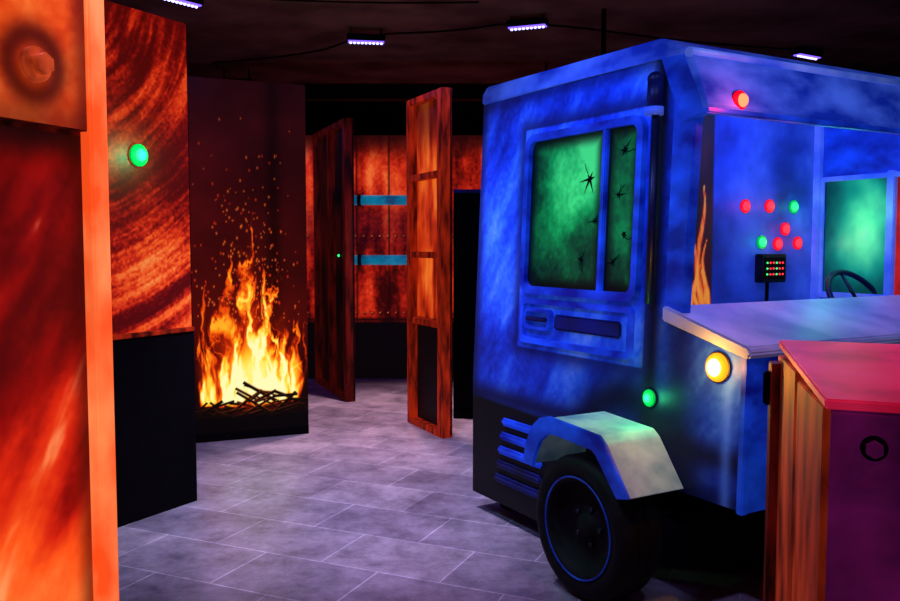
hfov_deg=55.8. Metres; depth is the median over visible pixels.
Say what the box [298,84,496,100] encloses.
ceiling beam
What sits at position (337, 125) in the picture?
rail
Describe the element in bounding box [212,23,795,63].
cable
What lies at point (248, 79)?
light bar
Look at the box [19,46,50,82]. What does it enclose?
washer
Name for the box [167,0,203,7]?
light bar
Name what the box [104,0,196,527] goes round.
mural panel
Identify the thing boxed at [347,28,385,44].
light bar
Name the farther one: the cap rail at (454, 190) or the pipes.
the pipes
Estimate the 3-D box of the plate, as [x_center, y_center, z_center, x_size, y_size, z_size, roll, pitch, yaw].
[-1.188,-0.904,1.880,0.030,0.938,0.940,2,4,22]
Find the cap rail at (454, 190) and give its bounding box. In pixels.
[453,189,480,192]
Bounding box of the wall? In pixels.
[305,112,881,294]
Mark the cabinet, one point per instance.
(832, 502)
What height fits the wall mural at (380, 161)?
2.720 m
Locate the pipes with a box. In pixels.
[354,194,406,265]
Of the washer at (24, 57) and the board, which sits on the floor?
the board
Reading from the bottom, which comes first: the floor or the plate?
the floor
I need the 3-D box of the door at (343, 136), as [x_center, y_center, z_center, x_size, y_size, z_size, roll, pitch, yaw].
[-1.197,-0.411,8.687,0.090,2.700,1.306,-2,4,-22]
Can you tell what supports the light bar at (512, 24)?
attached to the ceiling
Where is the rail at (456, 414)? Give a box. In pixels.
[453,411,472,418]
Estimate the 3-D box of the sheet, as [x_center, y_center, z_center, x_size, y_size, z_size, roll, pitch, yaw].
[-1.165,-0.412,8.700,0.021,2.660,1.306,-2,4,-22]
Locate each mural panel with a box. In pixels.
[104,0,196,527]
[187,76,308,442]
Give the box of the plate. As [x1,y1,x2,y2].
[0,117,86,131]
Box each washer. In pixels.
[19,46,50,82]
[860,435,888,460]
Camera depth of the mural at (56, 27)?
2.20 m
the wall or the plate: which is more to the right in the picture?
the wall
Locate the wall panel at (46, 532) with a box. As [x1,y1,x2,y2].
[0,125,92,600]
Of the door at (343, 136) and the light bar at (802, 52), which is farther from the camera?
the door at (343, 136)
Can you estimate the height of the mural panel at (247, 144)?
2.750 m
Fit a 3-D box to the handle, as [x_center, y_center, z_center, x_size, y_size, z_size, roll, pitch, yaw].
[0.444,0.094,4.274,0.033,0.103,0.215,-2,4,-30]
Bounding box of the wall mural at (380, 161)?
[305,135,482,378]
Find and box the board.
[0,120,80,136]
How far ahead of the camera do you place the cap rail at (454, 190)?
7.27 m
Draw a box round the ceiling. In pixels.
[106,0,899,111]
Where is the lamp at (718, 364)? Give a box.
[705,351,731,382]
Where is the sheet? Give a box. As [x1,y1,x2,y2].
[351,120,355,399]
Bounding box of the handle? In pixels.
[524,308,553,330]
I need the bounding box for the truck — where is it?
[473,38,899,600]
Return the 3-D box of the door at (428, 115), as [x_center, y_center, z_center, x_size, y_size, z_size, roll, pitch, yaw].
[-0.173,-0.294,6.864,0.090,2.700,0.708,-2,4,-25]
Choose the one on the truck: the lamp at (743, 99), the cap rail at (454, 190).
the lamp at (743, 99)
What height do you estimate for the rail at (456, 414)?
0.060 m
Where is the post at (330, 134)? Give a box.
[327,131,336,386]
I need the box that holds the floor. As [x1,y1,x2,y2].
[117,379,763,600]
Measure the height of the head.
0.056 m
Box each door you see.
[313,118,354,401]
[406,87,451,438]
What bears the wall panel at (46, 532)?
attached to the board
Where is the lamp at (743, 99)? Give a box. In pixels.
[738,93,748,106]
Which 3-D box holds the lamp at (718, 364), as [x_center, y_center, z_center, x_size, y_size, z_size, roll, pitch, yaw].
[1.030,0.257,3.273,0.077,0.123,0.112,0,4,0]
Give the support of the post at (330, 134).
on the rail
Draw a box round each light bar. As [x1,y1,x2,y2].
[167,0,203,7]
[221,69,252,80]
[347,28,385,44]
[506,14,548,30]
[791,46,822,59]
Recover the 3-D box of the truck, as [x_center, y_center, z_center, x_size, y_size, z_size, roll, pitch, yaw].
[1.433,0.025,4.409,2.482,2.377,1.992,-2,4,-30]
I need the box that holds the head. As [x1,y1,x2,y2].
[30,52,53,74]
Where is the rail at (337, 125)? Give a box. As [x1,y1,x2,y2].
[314,119,341,137]
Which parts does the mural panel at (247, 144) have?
skirting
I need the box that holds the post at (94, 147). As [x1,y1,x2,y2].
[80,0,118,600]
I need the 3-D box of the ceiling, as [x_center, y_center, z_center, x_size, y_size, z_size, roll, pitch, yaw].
[0.500,-2.037,4.378,11.000,0.100,13.000,0,4,0]
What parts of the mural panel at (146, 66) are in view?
edge rail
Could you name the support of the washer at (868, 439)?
in the cabinet
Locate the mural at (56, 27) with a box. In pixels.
[0,0,86,129]
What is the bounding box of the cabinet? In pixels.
[763,340,899,600]

